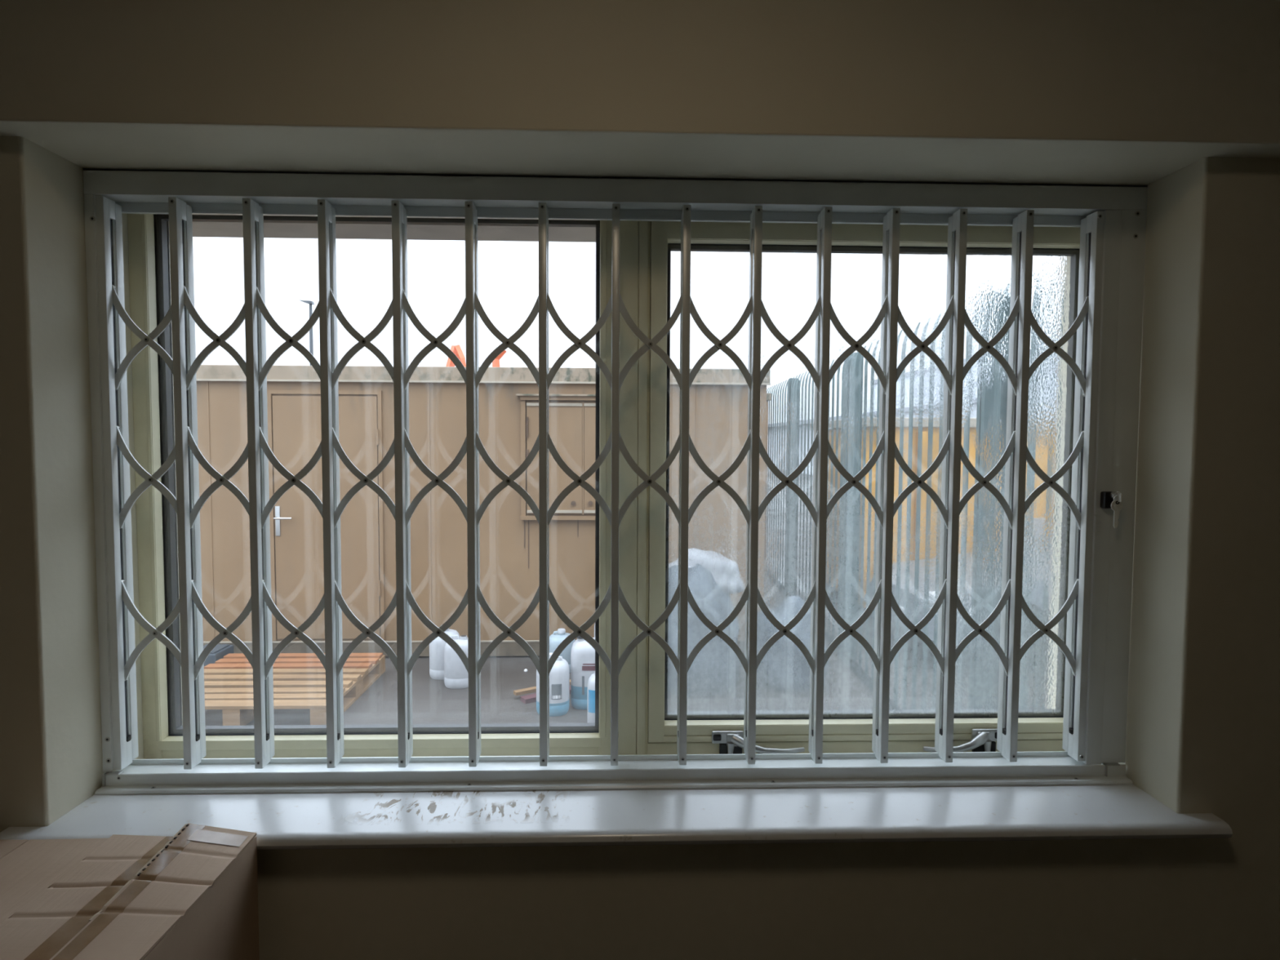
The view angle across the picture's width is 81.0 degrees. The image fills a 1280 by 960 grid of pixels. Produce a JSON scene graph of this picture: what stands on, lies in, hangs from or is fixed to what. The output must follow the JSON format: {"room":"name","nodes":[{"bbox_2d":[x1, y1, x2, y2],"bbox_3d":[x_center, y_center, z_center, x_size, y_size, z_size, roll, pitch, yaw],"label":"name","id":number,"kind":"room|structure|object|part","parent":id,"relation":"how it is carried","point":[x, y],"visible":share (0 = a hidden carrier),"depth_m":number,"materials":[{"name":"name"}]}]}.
{"room":"storage room","nodes":[
{"label":"storage room","id":0,"kind":"room"},
{"bbox_2d":[204,466,1033,725],"bbox_3d":[-1.958,-1.408,61.398,120.000,0.200,119.662,0,3,-2],"label":"ground","id":1,"kind":"structure","parent":0,"point":[433,702],"depth_m":5.04,"materials":[{"name":"grey concrete"}]},
{"bbox_2d":[203,644,234,666],"bbox_3d":[-3.125,1.312,5.460,0.210,0.180,0.260,0,3,-2],"label":"plastic crate","id":2,"kind":"object","parent":1,"relation":"on","point":[220,651],"visible":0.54,"depth_m":5.41,"materials":[{"name":"grey plastic"}]},
{"bbox_2d":[204,653,385,725],"bbox_3d":[-2.409,1.360,4.938,1.128,0.146,1.112,0,3,-2],"label":"wooden pallet","id":3,"kind":"object","parent":1,"relation":"on","point":[299,678],"visible":0.59,"depth_m":4.84,"materials":[{"name":"brown wood"}]},
{"bbox_2d":[300,300,314,317],"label":"street lamp","id":4,"kind":"object","parent":1,"relation":"on","point":[309,302],"depth_m":40.21,"materials":[{"name":"grey metal"}]},
{"bbox_2d":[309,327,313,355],"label":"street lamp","id":5,"kind":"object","parent":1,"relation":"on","point":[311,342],"depth_m":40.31,"materials":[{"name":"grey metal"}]},
{"bbox_2d":[429,625,459,679],"bbox_3d":[-1.407,1.230,5.410,0.210,0.366,0.210,0,3,-2],"label":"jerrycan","id":6,"kind":"object","parent":1,"relation":"on","point":[437,646],"visible":0.33,"depth_m":5.31,"materials":[{"name":"white plastic"}]},
{"bbox_2d":[445,344,466,366],"bbox_3d":[-6.816,-2.295,26.964,2.000,5.109,1.600,0,3,-2],"label":"boom","id":7,"kind":"object","parent":1,"relation":"on","point":[456,349],"visible":0.12,"depth_m":26.78,"materials":[{"name":"orange paint"}]},
{"bbox_3d":[-6.735,-2.783,26.941,0.383,4.089,0.383,3,4,43],"label":"arm","id":8,"kind":"part","parent":7,"relation":"part of","materials":[{"name":"orange paint"}]},
{"bbox_3d":[-6.478,-4.406,26.865,0.508,0.879,0.288,0,3,-2],"label":"arm","id":9,"kind":"part","parent":7,"relation":"part of","materials":[{"name":"orange paint"}]},
{"bbox_2d":[444,634,468,688],"bbox_3d":[-1.256,1.248,5.215,0.200,0.352,0.200,0,3,-2],"label":"jerrycan","id":10,"kind":"object","parent":1,"relation":"on","point":[455,673],"visible":0.73,"depth_m":5.13,"materials":[{"name":"white plastic"}]},
{"bbox_3d":[-1.284,1.097,5.206,0.070,0.048,0.018,0,3,-2],"label":"carry handle","id":11,"kind":"part","parent":10,"relation":"part of","materials":[{"name":"plastic"}]},
{"bbox_2d":[195,364,770,656],"bbox_3d":[-3.637,0.186,6.933,9.213,2.248,2.510,0,3,-2],"label":"cabin","id":12,"kind":"object","parent":1,"relation":"on","point":[508,397],"visible":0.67,"depth_m":5.81,"materials":[{"name":"beige metal"}]},
{"bbox_3d":[-2.786,0.315,5.769,0.035,0.230,0.008,0,3,-2],"label":"lock plate","id":13,"kind":"part","parent":12,"relation":"part of","materials":[{"name":"silver metal"}]},
{"bbox_3d":[-2.727,0.292,5.740,0.140,0.018,0.060,0,3,-2],"label":"door handle","id":14,"kind":"part","parent":12,"relation":"part of","materials":[{"name":"silver metal"}]},
{"bbox_3d":[-2.417,0.297,5.790,0.790,1.880,0.012,0,3,-2],"label":"door","id":15,"kind":"part","parent":12,"relation":"part of","materials":[{"name":"beige paint"}]},
{"bbox_3d":[-2.417,0.280,5.789,0.860,1.935,0.020,0,3,-2],"label":"door frame","id":16,"kind":"part","parent":12,"relation":"part of","materials":[{"name":"beige paint"}]},
{"bbox_3d":[-3.643,1.250,6.998,9.173,0.116,2.430,0,3,-2],"label":"rail","id":17,"kind":"part","parent":12,"relation":"part of","materials":[{"name":"metal"}]},
{"bbox_2d":[526,401,582,514],"bbox_3d":[-0.661,-0.169,5.816,0.429,0.865,0.018,0,3,-2],"label":"shutter","id":18,"kind":"object","parent":12,"relation":"hanging from","point":[566,418],"depth_m":5.81,"materials":[{"name":"beige paint"}]},
{"bbox_3d":[-0.383,-0.167,5.815,1.075,0.955,0.050,0,3,-2],"label":"hatch frame","id":19,"kind":"part","parent":12,"relation":"part of","materials":[{"name":"beige paint"}]},
{"bbox_2d":[583,402,595,514],"bbox_3d":[-0.220,-0.167,5.830,0.429,0.865,0.018,0,3,-2],"label":"shutter","id":20,"kind":"object","parent":12,"relation":"hanging from","point":[589,408],"depth_m":5.81,"materials":[{"name":"beige paint"}]},
{"bbox_2d":[492,350,506,367],"bbox_3d":[-5.928,-2.684,30.980,2.000,5.478,1.600,0,3,-2],"label":"boom","id":21,"kind":"object","parent":1,"relation":"on","point":[495,363],"visible":0.1,"depth_m":30.80,"materials":[{"name":"orange paint"}]},
{"bbox_3d":[-5.927,-2.972,30.965,0.272,4.055,0.272,3,4,43],"label":"arm","id":22,"kind":"part","parent":21,"relation":"part of","materials":[{"name":"orange paint"}]},
{"bbox_3d":[-5.763,-5.151,30.856,0.549,0.536,0.288,0,3,-2],"label":"arm","id":23,"kind":"part","parent":21,"relation":"part of","materials":[{"name":"orange paint"}]},
{"bbox_2d":[513,680,570,695],"bbox_3d":[-0.631,1.395,5.052,0.458,0.022,0.045,-2,4,-33],"label":"batten","id":24,"kind":"object","parent":1,"relation":"on","point":[530,690],"visible":0.36,"depth_m":4.95,"materials":[{"name":"brown wood"}]},
{"bbox_2d":[520,685,570,703],"bbox_3d":[-0.584,1.425,4.995,0.433,0.029,0.070,-2,4,-35],"label":"batten","id":25,"kind":"object","parent":1,"relation":"on","point":[531,698],"visible":0.36,"depth_m":4.88,"materials":[{"name":"wood"}]},
{"bbox_2d":[536,652,569,716],"bbox_3d":[-0.547,1.271,4.707,0.206,0.366,0.208,0,3,-2],"label":"drum","id":26,"kind":"object","parent":1,"relation":"on","point":[559,674],"visible":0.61,"depth_m":4.62,"materials":[{"name":"white plastic"}]},
{"bbox_2d":[549,628,575,672],"bbox_3d":[-0.582,1.257,5.558,0.210,0.306,0.210,0,3,-2],"label":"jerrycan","id":27,"kind":"object","parent":1,"relation":"on","point":[557,637],"visible":0.52,"depth_m":5.47,"materials":[{"name":"white plastic"}]},
{"bbox_2d":[570,635,595,710],"bbox_3d":[-0.293,1.218,4.832,0.300,0.461,0.226,0,3,-2],"label":"jerrycan","id":28,"kind":"object","parent":1,"relation":"on","point":[582,654],"visible":0.38,"depth_m":4.73,"materials":[{"name":"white plastic"}]},
{"bbox_2d":[586,671,595,723],"bbox_3d":[-0.206,1.280,4.338,0.196,0.391,0.158,0,3,-2],"label":"jerrycan","id":29,"kind":"object","parent":1,"relation":"on","point":[591,683],"visible":0.1,"depth_m":4.27,"materials":[{"name":"plastic"}]},
{"bbox_2d":[667,547,744,697],"bbox_3d":[0.387,0.962,5.280,0.628,0.933,0.756,1,3,16],"label":"covered object","id":30,"kind":"object","parent":1,"relation":"on","point":[713,576],"visible":0.66,"depth_m":5.03,"materials":[{"name":"grey plastic"}]},
{"bbox_2d":[764,392,771,579],"bbox_3d":[0.100,0.018,10.323,2.920,2.290,2.360,0,3,-2],"label":"cabin","id":31,"kind":"object","parent":1,"relation":"on","point":[768,394],"visible":0.16,"depth_m":9.22,"materials":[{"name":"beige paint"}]},
{"bbox_3d":[0.095,1.112,10.370,2.860,0.100,2.320,0,3,-2],"label":"rail","id":32,"kind":"part","parent":31,"relation":"part of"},
{"bbox_3d":[0.100,0.013,10.323,2.860,2.100,2.300,0,3,-2],"label":"wall panel","id":33,"kind":"part","parent":31,"relation":"part of","materials":[{"name":"beige paint"}]},
{"bbox_2d":[756,595,829,693],"bbox_3d":[1.041,1.128,5.359,0.579,0.599,0.631,0,3,-2],"label":"heap","id":34,"kind":"object","parent":1,"relation":"on","point":[784,668],"visible":0.57,"depth_m":5.12,"materials":[{"name":"grey plastic"}]},
{"bbox_2d":[767,349,1031,475],"bbox_3d":[23.439,-4.000,43.366,30.400,7.100,17.400,0,3,-2],"label":"warehouse","id":35,"kind":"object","parent":1,"relation":"on","point":[973,414],"visible":0.1,"depth_m":43.78,"materials":[{"name":"grey metal"}]},
{"bbox_2d":[765,283,1053,710],"bbox_3d":[1.647,0.156,6.772,0.127,2.400,9.809,0,3,0],"label":"fence","id":36,"kind":"object","parent":1,"relation":"on","point":[992,399],"visible":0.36,"depth_m":5.25,"materials":[{"name":"grey metal"}]},
{"bbox_3d":[1.659,0.090,8.173,0.124,2.385,0.070,0,3,-2],"label":"post","id":37,"kind":"part","parent":36,"relation":"part of","materials":[{"name":"grey metal"}]},
{"bbox_3d":[1.605,1.323,6.833,0.027,0.061,9.809,0,3,0],"label":"rail","id":38,"kind":"part","parent":36,"relation":"part of","materials":[{"name":"grey metal"}]},
{"bbox_3d":[1.639,0.212,5.824,0.124,2.385,0.070,0,3,-2],"label":"post","id":39,"kind":"part","parent":36,"relation":"part of","materials":[{"name":"grey metal"}]},
{"bbox_3d":[1.620,0.335,3.475,0.124,2.385,0.070,0,3,-2],"label":"post","id":40,"kind":"part","parent":36,"relation":"part of","materials":[{"name":"grey metal"}]},
{"bbox_2d":[810,417,1048,620],"bbox_3d":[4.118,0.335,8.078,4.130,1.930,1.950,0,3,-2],"label":"building","id":41,"kind":"structure","parent":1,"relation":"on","point":[1041,458],"depth_m":7.11,"materials":[{"name":"yellow paint"}]},
{"bbox_2d":[862,517,1044,671],"bbox_3d":[3.910,0.871,6.226,3.720,1.049,1.350,0,3,-2],"label":"car","id":42,"kind":"object","parent":1,"relation":"on","point":[1037,597],"visible":0.1,"depth_m":6.07,"materials":[{"name":"grey paint"}]},
{"bbox_3d":[2.142,1.052,6.134,0.120,0.080,0.500,0,3,-2],"label":"number plate","id":43,"kind":"part","parent":42,"relation":"part of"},
{"bbox_2d":[0,0,1279,959],"bbox_3d":[-0.143,0.120,1.335,5.200,3.220,0.515,0,3,-2],"label":"wall","id":44,"kind":"structure","parent":0,"point":[1180,100],"depth_m":1.14,"materials":[{"name":"beige paint"}]},
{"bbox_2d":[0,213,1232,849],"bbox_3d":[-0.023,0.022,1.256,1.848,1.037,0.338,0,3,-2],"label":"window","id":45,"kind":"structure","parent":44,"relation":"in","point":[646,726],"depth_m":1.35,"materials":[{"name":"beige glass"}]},
{"bbox_3d":[-0.027,0.006,1.390,1.738,1.020,0.068,0,3,-2],"label":"frame","id":46,"kind":"part","parent":45,"relation":"part of","materials":[{"name":"white metal"}]},
{"bbox_2d":[82,168,1147,795],"bbox_3d":[-0.011,0.010,1.267,1.761,1.012,0.082,0,3,-2],"label":"security grille","id":47,"kind":"object","parent":45,"relation":"attached to","point":[1111,219],"visible":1,"depth_m":1.26,"materials":[{"name":"white metal"}]},
{"bbox_3d":[0.787,0.020,1.300,0.027,0.944,0.052,0,3,-2],"label":"lock post","id":48,"kind":"part","parent":47,"relation":"part of","materials":[{"name":"white metal"}]},
{"bbox_2d":[1111,493,1123,528],"bbox_3d":[0.797,0.052,1.251,0.020,0.058,0.013,0,3,-2],"label":"key","id":49,"kind":"object","parent":47,"relation":"hanging from","point":[1117,505],"visible":1,"depth_m":1.25,"materials":[{"name":"silver metal"}]},
{"bbox_3d":[-0.025,0.529,1.255,1.848,0.024,0.284,0,3,-2],"label":"sill","id":50,"kind":"part","parent":45,"relation":"part of","materials":[{"name":"white paint"}]},
{"bbox_3d":[0.161,0.474,1.376,0.059,0.027,0.011,0,3,-2],"label":"handle","id":51,"kind":"part","parent":45,"relation":"part of","materials":[{"name":"silver metal"}]},
{"bbox_3d":[0.167,0.495,1.379,0.042,0.020,0.009,0,3,-2],"label":"strike plate","id":52,"kind":"part","parent":45,"relation":"part of","materials":[{"name":"black plastic"}]},
{"bbox_3d":[0.229,0.485,1.364,0.141,0.042,0.024,0,3,3],"label":"lever","id":53,"kind":"part","parent":45,"relation":"part of","materials":[{"name":"silver metal"}]},
{"bbox_3d":[0.584,0.486,1.376,0.129,0.042,0.023,0,3,-7],"label":"lever","id":54,"kind":"part","parent":45,"relation":"part of","materials":[{"name":"silver metal"}]},
{"bbox_3d":[0.639,0.496,1.395,0.042,0.020,0.009,0,3,-2],"label":"strike plate","id":55,"kind":"part","parent":45,"relation":"part of","materials":[{"name":"black plastic"}]},
{"bbox_3d":[0.645,0.476,1.391,0.059,0.027,0.011,0,3,-2],"label":"handle","id":56,"kind":"part","parent":45,"relation":"part of","materials":[{"name":"silver metal"}]},
{"bbox_3d":[-0.078,1.808,-0.872,5.200,0.120,4.175,0,3,-2],"label":"floor","id":57,"kind":"structure","parent":0,"visible":0},
{"bbox_3d":[-0.659,1.463,0.910,0.205,0.376,0.460,0,3,-2],"label":"cardboard box","id":58,"kind":"object","parent":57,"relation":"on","visible":0},
{"bbox_3d":[-0.657,1.089,0.890,0.205,0.376,0.460,0,3,-2],"label":"cardboard box","id":59,"kind":"object","parent":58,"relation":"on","visible":0},
{"bbox_2d":[0,822,259,959],"bbox_3d":[-0.655,0.706,0.870,0.205,0.392,0.460,0,3,-2],"label":"cardboard box","id":60,"kind":"object","parent":59,"relation":"on","point":[192,894],"visible":1,"depth_m":0.96,"materials":[{"name":"brown cardboard"}]},
{"bbox_3d":[-0.880,1.463,0.896,0.233,0.376,0.466,0,3,-2],"label":"cardboard box","id":61,"kind":"object","parent":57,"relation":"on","visible":0},
{"bbox_3d":[-0.878,1.088,0.876,0.233,0.376,0.466,0,3,-2],"label":"cardboard box","id":62,"kind":"object","parent":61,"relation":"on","visible":0},
{"bbox_2d":[0,838,107,923],"bbox_3d":[-0.876,0.714,0.857,0.233,0.374,0.466,0,3,-2],"label":"cardboard box","id":63,"kind":"object","parent":62,"relation":"on","point":[28,868],"visible":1,"depth_m":1.02,"materials":[{"name":"brown cardboard"}]}
]}

